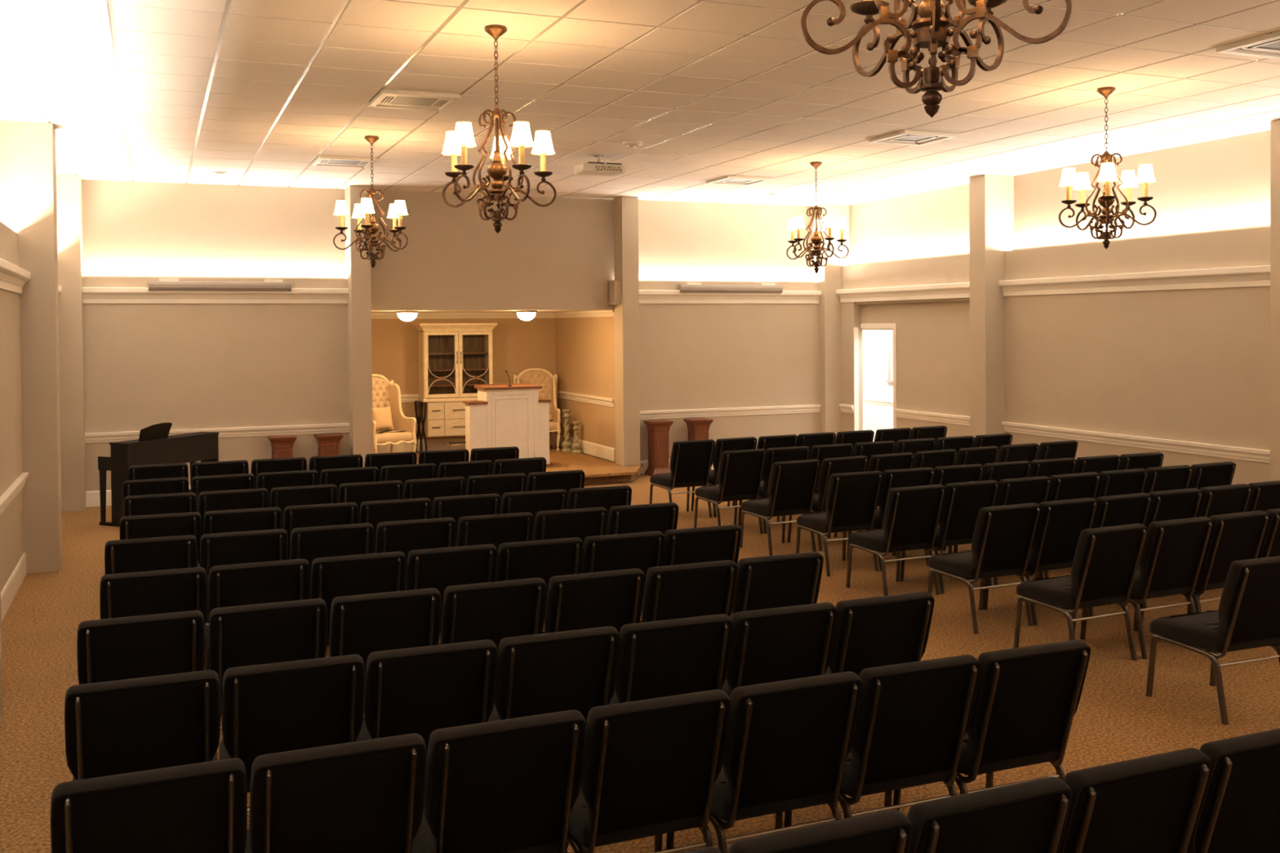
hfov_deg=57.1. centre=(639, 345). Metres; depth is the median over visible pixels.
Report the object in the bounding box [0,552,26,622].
baseboard
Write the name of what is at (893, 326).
door frame
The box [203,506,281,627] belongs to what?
chair
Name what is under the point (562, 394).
trim
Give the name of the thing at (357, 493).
chair
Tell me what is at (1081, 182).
chandelier
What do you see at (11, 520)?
wall
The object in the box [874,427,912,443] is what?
chair
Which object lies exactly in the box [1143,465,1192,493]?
chair
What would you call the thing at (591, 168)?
projector
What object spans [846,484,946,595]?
chair
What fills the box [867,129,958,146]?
ceiling vent
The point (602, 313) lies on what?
trim
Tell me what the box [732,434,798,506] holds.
chair
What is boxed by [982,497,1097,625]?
chair
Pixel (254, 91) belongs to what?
ceiling
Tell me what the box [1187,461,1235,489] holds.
chair
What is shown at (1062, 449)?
chair
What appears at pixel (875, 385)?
wall
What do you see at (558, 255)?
wall
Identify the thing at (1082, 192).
candle
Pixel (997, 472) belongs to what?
chair
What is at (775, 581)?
chair
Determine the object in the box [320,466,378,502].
chair
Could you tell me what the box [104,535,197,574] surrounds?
chair
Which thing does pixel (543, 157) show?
candle
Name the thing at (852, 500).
chair
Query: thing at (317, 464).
chair
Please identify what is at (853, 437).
chair
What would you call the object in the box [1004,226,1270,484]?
wall
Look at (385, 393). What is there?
chair
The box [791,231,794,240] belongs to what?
candle
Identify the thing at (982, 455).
chair
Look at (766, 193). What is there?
recessed light
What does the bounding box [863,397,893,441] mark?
trim
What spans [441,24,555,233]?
chandelier
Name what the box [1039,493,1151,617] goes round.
chair
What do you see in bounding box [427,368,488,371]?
shelf
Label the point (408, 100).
grille
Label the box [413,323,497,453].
hutch
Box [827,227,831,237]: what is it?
candle
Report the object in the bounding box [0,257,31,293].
trim
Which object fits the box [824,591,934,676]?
chair
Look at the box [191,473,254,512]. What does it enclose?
chair
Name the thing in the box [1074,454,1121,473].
chair
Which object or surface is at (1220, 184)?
wall
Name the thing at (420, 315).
trim
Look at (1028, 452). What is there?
chair
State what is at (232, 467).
chair
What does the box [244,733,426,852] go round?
chair
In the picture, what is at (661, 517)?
chair
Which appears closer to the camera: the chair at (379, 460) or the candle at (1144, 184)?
the candle at (1144, 184)
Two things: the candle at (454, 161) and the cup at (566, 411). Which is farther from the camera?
the cup at (566, 411)
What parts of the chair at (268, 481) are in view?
post, backrest, post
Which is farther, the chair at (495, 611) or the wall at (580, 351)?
the wall at (580, 351)
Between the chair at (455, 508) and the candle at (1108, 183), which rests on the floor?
the chair at (455, 508)
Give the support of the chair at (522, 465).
on the floor
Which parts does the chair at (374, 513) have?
post, backrest, post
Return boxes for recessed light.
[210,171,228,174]
[765,193,780,195]
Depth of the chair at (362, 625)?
5.54 m
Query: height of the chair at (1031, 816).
0.873 m
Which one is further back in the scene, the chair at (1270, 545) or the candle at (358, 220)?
the candle at (358, 220)
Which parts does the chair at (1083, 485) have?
leg, post, backrest, panel, post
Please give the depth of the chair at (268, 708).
4.42 m
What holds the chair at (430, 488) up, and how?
on the floor
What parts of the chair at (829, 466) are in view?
leg, seat, leg, post, backrest, panel, post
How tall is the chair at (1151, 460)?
0.873 m
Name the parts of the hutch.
drawer, drawer, door, drawer, drawer, cornice, door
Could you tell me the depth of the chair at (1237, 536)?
7.66 m
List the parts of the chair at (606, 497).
post, backrest, post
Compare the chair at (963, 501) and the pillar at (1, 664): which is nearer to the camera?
the pillar at (1, 664)
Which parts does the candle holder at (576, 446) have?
twisted stem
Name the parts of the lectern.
panel moulding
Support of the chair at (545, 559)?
on the floor
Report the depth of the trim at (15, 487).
9.22 m
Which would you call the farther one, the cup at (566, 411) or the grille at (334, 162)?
the cup at (566, 411)
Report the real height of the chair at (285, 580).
0.873 m
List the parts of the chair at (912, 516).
leg, leg, seat, post, seat frame, leg, backrest, panel, leg, post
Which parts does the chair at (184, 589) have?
post, backrest, panel, post, seat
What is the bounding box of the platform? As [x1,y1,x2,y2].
[415,444,643,484]
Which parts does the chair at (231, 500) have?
post, backrest, panel, post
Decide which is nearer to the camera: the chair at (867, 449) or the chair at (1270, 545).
the chair at (1270, 545)
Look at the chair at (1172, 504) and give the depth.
8.70 m
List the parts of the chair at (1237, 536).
leg, leg, leg, post, seat, backrest, panel, post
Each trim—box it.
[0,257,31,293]
[0,471,28,515]
[57,284,62,293]
[82,287,348,303]
[84,422,349,443]
[371,312,555,319]
[400,394,418,402]
[552,310,613,318]
[557,390,614,407]
[639,289,821,303]
[640,404,820,419]
[835,282,969,302]
[839,404,853,413]
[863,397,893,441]
[893,408,969,426]
[998,265,1270,296]
[1001,422,1270,462]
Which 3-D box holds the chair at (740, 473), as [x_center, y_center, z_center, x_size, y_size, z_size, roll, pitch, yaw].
[0.921,1.476,11.982,0.517,0.873,0.651,-1,1,-27]
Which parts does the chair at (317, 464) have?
post, backrest, post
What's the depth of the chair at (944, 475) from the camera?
10.31 m
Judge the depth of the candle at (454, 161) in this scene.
7.19 m
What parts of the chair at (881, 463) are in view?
post, backrest, panel, post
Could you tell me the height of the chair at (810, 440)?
0.873 m
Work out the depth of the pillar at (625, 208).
16.52 m
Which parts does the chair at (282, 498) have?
post, backrest, post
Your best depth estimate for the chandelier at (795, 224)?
13.11 m
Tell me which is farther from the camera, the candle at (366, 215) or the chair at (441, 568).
the candle at (366, 215)
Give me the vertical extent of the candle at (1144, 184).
0.124 m
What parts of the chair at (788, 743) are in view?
leg, seat frame, leg, post, seat, leg, backrest, panel, leg, post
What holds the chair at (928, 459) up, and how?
on the floor
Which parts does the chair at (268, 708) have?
seat, post, backrest, panel, post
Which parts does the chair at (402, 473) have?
post, backrest, post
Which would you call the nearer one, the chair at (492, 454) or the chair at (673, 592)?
the chair at (673, 592)
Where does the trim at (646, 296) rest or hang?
attached to the wall at (692, 356)
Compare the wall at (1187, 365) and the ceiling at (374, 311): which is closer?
the wall at (1187, 365)
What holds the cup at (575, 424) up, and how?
on the candle holder at (576, 446)
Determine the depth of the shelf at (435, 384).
18.66 m
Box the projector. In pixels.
[573,153,624,176]
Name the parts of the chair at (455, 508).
post, backrest, post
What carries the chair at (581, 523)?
on the floor
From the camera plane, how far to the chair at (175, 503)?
8.89 m
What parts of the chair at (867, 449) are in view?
post, backrest, panel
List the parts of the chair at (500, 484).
post, backrest, post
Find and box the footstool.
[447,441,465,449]
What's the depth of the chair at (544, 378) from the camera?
18.99 m
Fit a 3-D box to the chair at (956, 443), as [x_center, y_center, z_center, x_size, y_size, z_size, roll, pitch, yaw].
[3.356,1.436,13.196,0.517,0.873,0.651,-1,1,-27]
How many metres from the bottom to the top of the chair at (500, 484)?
0.873 m
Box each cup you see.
[562,409,570,417]
[572,421,581,430]
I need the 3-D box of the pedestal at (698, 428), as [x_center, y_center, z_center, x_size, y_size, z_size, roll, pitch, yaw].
[0.841,1.441,16.900,0.324,0.768,0.324,-1,1,-23]
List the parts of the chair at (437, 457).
backrest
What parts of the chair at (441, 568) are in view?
post, backrest, post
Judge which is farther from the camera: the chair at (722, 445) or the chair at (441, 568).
the chair at (722, 445)
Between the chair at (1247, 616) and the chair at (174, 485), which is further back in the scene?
the chair at (174, 485)
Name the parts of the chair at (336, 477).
post, backrest, post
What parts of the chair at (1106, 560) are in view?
leg, leg, seat frame, seat, leg, post, backrest, panel, leg, post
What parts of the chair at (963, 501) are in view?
leg, leg, post, leg, seat frame, seat, backrest, panel, leg, post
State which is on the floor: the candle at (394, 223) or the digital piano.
the digital piano
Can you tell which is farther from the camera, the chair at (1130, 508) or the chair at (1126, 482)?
the chair at (1126, 482)
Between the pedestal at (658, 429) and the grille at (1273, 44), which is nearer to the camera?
the grille at (1273, 44)
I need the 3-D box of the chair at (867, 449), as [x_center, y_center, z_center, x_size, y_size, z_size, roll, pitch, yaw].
[2.378,1.452,12.702,0.517,0.873,0.651,-1,1,-26]
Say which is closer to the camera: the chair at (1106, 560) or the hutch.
the chair at (1106, 560)
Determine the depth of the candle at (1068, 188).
9.11 m
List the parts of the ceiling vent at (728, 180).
panel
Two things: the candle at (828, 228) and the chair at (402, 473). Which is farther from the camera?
the candle at (828, 228)
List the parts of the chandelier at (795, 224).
lamp shade, lamp shade, arm, arm, chain, lamp shade, arm, lamp shade, arm, lamp shade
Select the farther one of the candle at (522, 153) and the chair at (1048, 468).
the chair at (1048, 468)
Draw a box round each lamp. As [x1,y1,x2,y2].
[395,311,418,322]
[515,310,537,321]
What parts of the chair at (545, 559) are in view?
post, backrest, post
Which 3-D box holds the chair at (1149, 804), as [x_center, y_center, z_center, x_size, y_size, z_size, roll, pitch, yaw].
[1.317,1.616,3.606,0.517,0.873,0.651,-1,1,-23]
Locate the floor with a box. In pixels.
[0,469,1279,852]
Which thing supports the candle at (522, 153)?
on the chandelier at (456, 142)
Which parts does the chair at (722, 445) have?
leg, seat, leg, post, backrest, panel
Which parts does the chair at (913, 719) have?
leg, seat frame, leg, post, leg, seat, backrest, panel, leg, post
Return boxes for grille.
[327,159,361,164]
[390,95,438,106]
[722,178,750,182]
[888,134,932,141]
[1248,38,1279,49]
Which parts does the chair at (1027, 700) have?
leg, seat frame, leg, post, leg, seat, backrest, panel, leg, post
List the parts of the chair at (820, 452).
post, backrest, panel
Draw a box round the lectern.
[462,382,552,466]
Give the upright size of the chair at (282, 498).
0.873 m
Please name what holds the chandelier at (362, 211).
hanging from the ceiling at (254, 91)
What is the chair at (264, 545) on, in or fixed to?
on the floor
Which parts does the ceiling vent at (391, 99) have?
panel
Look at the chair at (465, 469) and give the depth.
10.90 m
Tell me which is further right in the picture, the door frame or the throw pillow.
the door frame
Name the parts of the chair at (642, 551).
post, backrest, post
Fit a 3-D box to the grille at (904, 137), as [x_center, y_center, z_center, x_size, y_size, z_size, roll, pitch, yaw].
[2.638,-2.015,11.382,0.330,0.010,0.340,-1,1,-23]
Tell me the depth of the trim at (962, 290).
16.20 m
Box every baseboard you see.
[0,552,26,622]
[85,485,190,506]
[373,433,555,453]
[555,433,615,462]
[640,458,713,474]
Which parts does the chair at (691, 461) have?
leg, leg, post, seat, seat frame, leg, backrest, panel, post, leg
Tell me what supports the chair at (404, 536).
on the floor
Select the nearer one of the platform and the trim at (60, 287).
the trim at (60, 287)
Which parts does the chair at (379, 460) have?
backrest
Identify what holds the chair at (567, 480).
on the floor
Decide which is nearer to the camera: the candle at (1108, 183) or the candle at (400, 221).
the candle at (1108, 183)
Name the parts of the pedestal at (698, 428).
panel moulding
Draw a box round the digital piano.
[97,422,218,526]
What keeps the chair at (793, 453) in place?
on the floor
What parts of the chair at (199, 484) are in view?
post, backrest, panel, post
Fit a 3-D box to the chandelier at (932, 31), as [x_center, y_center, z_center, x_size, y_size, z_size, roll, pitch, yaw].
[0.791,-1.248,3.190,0.701,1.244,0.675,0,1,11]
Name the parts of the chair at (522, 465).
post, backrest, post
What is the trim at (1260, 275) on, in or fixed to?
attached to the wall at (1187, 365)
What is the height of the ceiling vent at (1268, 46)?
0.030 m
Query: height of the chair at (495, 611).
0.873 m
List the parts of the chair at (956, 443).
backrest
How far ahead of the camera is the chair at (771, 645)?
5.20 m
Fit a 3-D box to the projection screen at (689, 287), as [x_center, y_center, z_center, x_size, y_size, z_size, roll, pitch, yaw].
[1.331,-0.843,17.242,1.660,0.150,0.140,-1,1,-23]
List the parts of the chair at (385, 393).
arm frame, leg, frame, leg, seat, rail, panel, arm frame, leg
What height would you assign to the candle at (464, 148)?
0.124 m
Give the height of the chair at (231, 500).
0.873 m
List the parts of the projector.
mount plate, socket panel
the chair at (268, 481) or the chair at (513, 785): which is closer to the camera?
the chair at (513, 785)
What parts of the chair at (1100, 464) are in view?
post, post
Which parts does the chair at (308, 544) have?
post, backrest, post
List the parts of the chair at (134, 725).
post, seat, post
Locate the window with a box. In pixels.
[885,329,893,382]
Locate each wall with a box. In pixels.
[0,221,23,591]
[81,179,813,311]
[82,276,349,491]
[371,310,615,462]
[607,280,819,460]
[848,129,1270,265]
[862,329,893,430]
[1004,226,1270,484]
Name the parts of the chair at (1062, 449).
post, post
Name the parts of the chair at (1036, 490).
leg, leg, post, backrest, panel, post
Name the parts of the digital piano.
leg, panel, lid, panel, leg, panel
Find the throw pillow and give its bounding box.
[372,406,393,431]
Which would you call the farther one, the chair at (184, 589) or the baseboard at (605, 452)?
the baseboard at (605, 452)
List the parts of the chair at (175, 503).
post, post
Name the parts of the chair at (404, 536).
post, backrest, post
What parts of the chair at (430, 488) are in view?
post, backrest, post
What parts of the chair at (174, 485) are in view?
post, panel, post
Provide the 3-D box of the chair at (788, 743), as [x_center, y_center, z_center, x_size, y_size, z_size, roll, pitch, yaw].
[0.452,1.609,4.391,0.517,0.873,0.651,-1,1,-23]
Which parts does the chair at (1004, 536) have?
leg, leg, seat, seat frame, post, leg, backrest, panel, leg, post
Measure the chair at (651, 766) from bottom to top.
0.873 m
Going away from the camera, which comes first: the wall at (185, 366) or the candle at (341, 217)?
the candle at (341, 217)
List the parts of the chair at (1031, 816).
post, post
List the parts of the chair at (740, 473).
leg, leg, post, seat, seat frame, leg, backrest, panel, post, leg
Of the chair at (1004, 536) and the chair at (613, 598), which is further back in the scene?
the chair at (1004, 536)
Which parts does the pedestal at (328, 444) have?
panel moulding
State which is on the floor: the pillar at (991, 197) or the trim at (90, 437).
the pillar at (991, 197)
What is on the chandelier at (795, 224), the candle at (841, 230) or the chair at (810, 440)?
the candle at (841, 230)
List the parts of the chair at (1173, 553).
leg, leg, leg, post, seat frame, seat, backrest, panel, leg, post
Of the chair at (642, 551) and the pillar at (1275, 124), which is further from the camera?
the pillar at (1275, 124)
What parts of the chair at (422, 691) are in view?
post, seat, post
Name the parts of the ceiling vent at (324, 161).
panel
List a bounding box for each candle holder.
[561,409,572,452]
[571,421,582,453]
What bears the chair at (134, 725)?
on the floor
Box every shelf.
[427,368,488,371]
[427,382,488,386]
[428,351,488,355]
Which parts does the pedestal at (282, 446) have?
panel moulding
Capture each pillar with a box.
[0,120,62,573]
[0,568,3,724]
[56,173,85,511]
[344,185,373,466]
[613,195,639,475]
[813,204,849,440]
[968,173,1013,437]
[1270,119,1279,481]
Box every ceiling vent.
[311,155,377,168]
[368,88,461,111]
[706,175,772,185]
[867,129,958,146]
[1216,31,1279,59]
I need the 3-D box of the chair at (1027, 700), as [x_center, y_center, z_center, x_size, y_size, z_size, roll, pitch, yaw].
[1.422,1.595,4.793,0.517,0.873,0.651,-1,1,-22]
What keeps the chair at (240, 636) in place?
on the floor
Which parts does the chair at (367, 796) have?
seat, post, post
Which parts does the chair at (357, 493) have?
post, backrest, post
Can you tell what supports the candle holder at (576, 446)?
on the platform
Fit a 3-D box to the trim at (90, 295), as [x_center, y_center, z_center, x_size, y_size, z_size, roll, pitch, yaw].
[-5.196,-0.620,14.569,3.110,0.190,0.090,-1,1,-23]
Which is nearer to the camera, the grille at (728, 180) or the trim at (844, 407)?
the grille at (728, 180)
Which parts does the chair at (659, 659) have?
seat, post, post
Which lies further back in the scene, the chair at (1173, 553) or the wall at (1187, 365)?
the wall at (1187, 365)
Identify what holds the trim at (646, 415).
attached to the wall at (692, 356)
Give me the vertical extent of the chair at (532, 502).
0.873 m
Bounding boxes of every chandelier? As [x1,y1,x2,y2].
[333,135,408,267]
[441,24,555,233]
[786,161,848,273]
[800,0,1072,117]
[1058,86,1156,248]
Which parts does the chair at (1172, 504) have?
post, backrest, panel, post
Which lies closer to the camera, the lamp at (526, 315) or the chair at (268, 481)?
the chair at (268, 481)
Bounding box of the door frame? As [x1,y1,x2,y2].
[853,323,897,431]
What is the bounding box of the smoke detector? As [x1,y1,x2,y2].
[622,140,642,149]
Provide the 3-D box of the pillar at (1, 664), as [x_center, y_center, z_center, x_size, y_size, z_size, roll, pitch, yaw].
[-3.626,0.078,6.163,0.416,3.929,0.320,-1,1,-23]
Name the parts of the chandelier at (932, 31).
arm, arm, arm, arm, arm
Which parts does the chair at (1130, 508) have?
leg, leg, post, backrest, panel, post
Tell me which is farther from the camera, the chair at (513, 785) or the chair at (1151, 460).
the chair at (1151, 460)
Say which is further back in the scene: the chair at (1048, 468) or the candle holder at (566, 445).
the candle holder at (566, 445)
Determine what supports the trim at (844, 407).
attached to the wall at (1220, 184)
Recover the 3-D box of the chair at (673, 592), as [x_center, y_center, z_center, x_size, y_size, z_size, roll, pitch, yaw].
[0.174,1.576,6.417,0.517,0.873,0.651,-1,1,-23]
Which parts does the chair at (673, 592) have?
post, post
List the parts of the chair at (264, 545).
leg, post, backrest, panel, post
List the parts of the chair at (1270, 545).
backrest, panel, post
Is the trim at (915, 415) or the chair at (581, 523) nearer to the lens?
the chair at (581, 523)
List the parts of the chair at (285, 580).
seat, leg, post, backrest, panel, post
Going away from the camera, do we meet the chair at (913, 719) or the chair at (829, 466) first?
the chair at (913, 719)
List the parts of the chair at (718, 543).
post, post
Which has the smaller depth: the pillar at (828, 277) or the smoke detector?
the smoke detector
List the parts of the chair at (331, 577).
post, backrest, post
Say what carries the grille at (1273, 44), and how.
attached to the ceiling vent at (1268, 46)
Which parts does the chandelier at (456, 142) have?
lamp shade, lamp shade, arm, arm, chain, arm, lamp shade, arm, lamp shade, arm, lamp shade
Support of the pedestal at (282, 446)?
on the floor
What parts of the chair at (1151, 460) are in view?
post, post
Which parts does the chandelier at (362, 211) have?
lamp shade, arm, lamp shade, arm, lamp shade, arm, chain, arm, arm, lamp shade, lamp shade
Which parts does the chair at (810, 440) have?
backrest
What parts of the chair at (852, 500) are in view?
leg, leg, post, seat, seat frame, leg, backrest, panel, post, leg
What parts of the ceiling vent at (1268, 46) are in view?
panel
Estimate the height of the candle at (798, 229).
0.124 m
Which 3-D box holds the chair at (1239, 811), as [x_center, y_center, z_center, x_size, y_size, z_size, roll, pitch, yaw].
[1.798,1.608,3.821,0.517,0.873,0.651,-1,1,-23]
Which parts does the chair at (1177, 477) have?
post, post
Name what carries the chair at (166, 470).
on the floor
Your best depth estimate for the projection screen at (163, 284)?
14.48 m
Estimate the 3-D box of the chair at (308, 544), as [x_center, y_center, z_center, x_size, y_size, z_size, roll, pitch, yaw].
[-2.040,1.571,7.688,0.517,0.873,0.651,-1,1,-22]
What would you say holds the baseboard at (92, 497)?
attached to the wall at (185, 366)
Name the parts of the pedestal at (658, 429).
panel moulding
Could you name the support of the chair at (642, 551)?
on the floor
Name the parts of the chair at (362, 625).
post, backrest, post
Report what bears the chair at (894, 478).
on the floor
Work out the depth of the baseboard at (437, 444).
18.71 m
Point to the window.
(890, 332)
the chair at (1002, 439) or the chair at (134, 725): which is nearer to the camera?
the chair at (134, 725)
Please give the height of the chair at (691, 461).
0.873 m
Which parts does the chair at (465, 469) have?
post, backrest, post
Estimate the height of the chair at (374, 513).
0.873 m
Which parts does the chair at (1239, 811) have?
post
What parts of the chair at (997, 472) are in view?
post, backrest, panel, post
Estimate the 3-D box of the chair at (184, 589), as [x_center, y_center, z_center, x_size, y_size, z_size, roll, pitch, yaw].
[-2.610,1.599,6.337,0.517,0.873,0.651,-1,1,-22]
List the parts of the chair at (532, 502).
post, backrest, post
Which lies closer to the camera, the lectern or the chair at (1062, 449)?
the chair at (1062, 449)
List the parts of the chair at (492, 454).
backrest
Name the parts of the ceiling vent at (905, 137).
panel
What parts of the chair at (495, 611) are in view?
post, post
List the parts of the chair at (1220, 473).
post, post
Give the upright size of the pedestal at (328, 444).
0.768 m
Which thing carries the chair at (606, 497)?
on the floor
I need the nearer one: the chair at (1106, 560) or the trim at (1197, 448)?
the chair at (1106, 560)
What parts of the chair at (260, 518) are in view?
post, backrest, panel, post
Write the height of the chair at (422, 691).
0.873 m
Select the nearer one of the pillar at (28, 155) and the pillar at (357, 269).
the pillar at (28, 155)
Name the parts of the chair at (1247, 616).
leg, leg, seat frame, seat, leg, post, backrest, panel, post, leg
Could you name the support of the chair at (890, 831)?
on the floor
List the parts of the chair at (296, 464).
post, backrest, post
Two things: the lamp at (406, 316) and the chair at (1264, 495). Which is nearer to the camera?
the chair at (1264, 495)
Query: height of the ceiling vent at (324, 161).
0.030 m
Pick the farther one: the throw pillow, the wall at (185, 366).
the throw pillow
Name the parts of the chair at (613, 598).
post, post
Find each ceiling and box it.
[0,0,1279,206]
[371,310,600,313]
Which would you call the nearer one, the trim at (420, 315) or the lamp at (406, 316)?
the lamp at (406, 316)
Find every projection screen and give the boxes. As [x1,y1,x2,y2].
[148,278,291,291]
[677,282,782,293]
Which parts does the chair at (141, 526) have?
post, post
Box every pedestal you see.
[266,435,297,458]
[313,432,343,456]
[643,419,673,475]
[683,417,713,470]
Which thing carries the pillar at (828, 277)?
on the floor
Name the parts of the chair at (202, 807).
post, post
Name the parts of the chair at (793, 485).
leg, leg, post, seat, seat frame, leg, backrest, panel, post, leg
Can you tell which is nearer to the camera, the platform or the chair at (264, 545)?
the chair at (264, 545)
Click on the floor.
(1114, 720)
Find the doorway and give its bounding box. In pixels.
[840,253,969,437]
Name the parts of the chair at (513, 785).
post, seat, post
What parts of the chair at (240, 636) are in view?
post, backrest, panel, post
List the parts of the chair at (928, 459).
post, post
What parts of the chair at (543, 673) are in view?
seat, post, post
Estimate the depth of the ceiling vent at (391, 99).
9.28 m
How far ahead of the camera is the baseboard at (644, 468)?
16.81 m
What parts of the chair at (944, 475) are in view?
post, backrest, panel, post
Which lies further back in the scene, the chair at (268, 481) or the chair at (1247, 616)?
the chair at (268, 481)
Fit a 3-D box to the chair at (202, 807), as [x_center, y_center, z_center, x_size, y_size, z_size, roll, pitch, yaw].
[-1.484,1.637,3.582,0.517,0.873,0.651,-1,1,-23]
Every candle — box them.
[339,215,343,226]
[357,218,361,229]
[364,213,368,224]
[392,217,396,229]
[398,214,402,226]
[451,154,457,171]
[461,146,466,164]
[518,146,524,164]
[540,153,546,171]
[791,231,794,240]
[796,228,800,238]
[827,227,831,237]
[840,229,843,239]
[1066,186,1071,199]
[1080,190,1084,203]
[1105,181,1110,195]
[1125,187,1130,201]
[1142,182,1147,196]
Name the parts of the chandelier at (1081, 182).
lamp shade, arm, lamp shade, arm, chain, arm, lamp shade, arm, lamp shade, arm, lamp shade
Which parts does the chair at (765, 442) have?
backrest, panel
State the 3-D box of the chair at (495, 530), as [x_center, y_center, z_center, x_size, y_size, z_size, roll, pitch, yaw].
[-1.054,1.557,8.080,0.517,0.873,0.651,-1,1,-22]
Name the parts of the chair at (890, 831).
panel, post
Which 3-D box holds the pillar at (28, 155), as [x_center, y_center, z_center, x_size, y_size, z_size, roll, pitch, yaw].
[-5.376,0.019,10.384,0.416,3.929,0.360,-1,1,-23]
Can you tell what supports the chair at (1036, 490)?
on the floor
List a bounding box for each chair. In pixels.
[49,758,247,852]
[64,670,220,781]
[76,610,204,684]
[99,567,207,670]
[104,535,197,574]
[119,511,201,567]
[122,477,189,510]
[123,492,196,516]
[128,462,188,479]
[191,460,248,483]
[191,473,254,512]
[197,488,268,564]
[200,528,288,660]
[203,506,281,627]
[206,559,309,670]
[208,598,327,760]
[218,654,364,812]
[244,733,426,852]
[250,457,306,488]
[257,470,318,507]
[269,484,337,528]
[283,502,358,559]
[289,523,373,599]
[308,454,363,484]
[310,551,406,657]
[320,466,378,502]
[328,587,440,695]
[337,480,403,524]
[355,640,497,762]
[359,497,431,553]
[364,451,417,481]
[372,373,417,453]
[374,517,455,575]
[379,463,436,493]
[403,476,466,518]
[405,544,497,633]
[411,710,586,852]
[417,448,469,478]
[431,493,501,546]
[437,460,493,495]
[438,577,546,656]
[456,512,533,555]
[466,473,526,511]
[470,446,519,469]
[487,626,619,723]
[493,457,546,491]
[495,537,583,622]
[500,488,567,541]
[513,368,560,451]
[526,470,584,500]
[533,506,607,543]
[542,568,644,633]
[566,485,631,535]
[568,689,730,852]
[581,531,664,608]
[606,502,678,535]
[608,613,733,705]
[640,560,737,622]
[648,439,715,517]
[662,524,741,566]
[666,671,862,852]
[679,846,721,852]
[690,436,757,517]
[693,448,767,533]
[720,602,837,697]
[728,808,912,852]
[729,551,823,618]
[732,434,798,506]
[737,445,810,533]
[739,459,821,555]
[781,443,854,521]
[783,654,981,827]
[786,455,868,551]
[795,471,883,576]
[797,431,835,455]
[823,440,896,512]
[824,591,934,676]
[834,452,915,537]
[835,430,874,446]
[846,467,935,570]
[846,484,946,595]
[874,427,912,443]
[893,640,1090,810]
[894,438,936,455]
[895,463,984,558]
[899,480,999,593]
[906,776,1072,852]
[911,425,946,439]
[912,448,957,469]
[927,502,1041,634]
[934,435,974,457]
[942,461,1031,550]
[953,475,1051,585]
[955,445,999,466]
[973,433,1012,449]
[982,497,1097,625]
[996,443,1039,462]
[1013,523,1147,661]
[1029,457,1076,477]
[1036,440,1078,460]
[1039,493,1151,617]
[1044,471,1100,577]
[1059,747,1211,852]
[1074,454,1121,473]
[1080,516,1213,658]
[1095,468,1147,498]
[1119,452,1164,470]
[1140,510,1268,622]
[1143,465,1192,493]
[1144,488,1202,608]
[1145,555,1279,724]
[1186,728,1279,852]
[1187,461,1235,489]
[1194,508,1279,604]
[1195,484,1251,517]
[1245,480,1279,511]
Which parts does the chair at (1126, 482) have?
post, post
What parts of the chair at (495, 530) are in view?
post, post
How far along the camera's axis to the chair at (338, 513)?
8.31 m
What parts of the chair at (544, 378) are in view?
frame, seat, leg, arm frame, panel, leg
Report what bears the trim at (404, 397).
attached to the wall at (580, 351)
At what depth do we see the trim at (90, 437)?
14.71 m
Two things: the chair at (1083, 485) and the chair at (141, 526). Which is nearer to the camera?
the chair at (141, 526)
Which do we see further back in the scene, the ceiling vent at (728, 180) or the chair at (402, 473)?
the ceiling vent at (728, 180)
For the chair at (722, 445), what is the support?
on the floor
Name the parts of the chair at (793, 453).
leg, seat, leg, post, backrest, panel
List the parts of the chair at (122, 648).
post, post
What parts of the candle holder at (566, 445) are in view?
twisted stem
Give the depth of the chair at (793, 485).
10.83 m
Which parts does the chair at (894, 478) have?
leg, seat, leg, post, backrest, panel, leg, post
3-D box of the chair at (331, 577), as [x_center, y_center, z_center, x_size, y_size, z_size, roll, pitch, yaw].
[-1.645,1.585,6.726,0.517,0.873,0.651,-1,1,-23]
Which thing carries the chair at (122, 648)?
on the floor
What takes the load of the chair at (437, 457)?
on the floor
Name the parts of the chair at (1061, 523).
leg, leg, leg, post, seat, backrest, panel, post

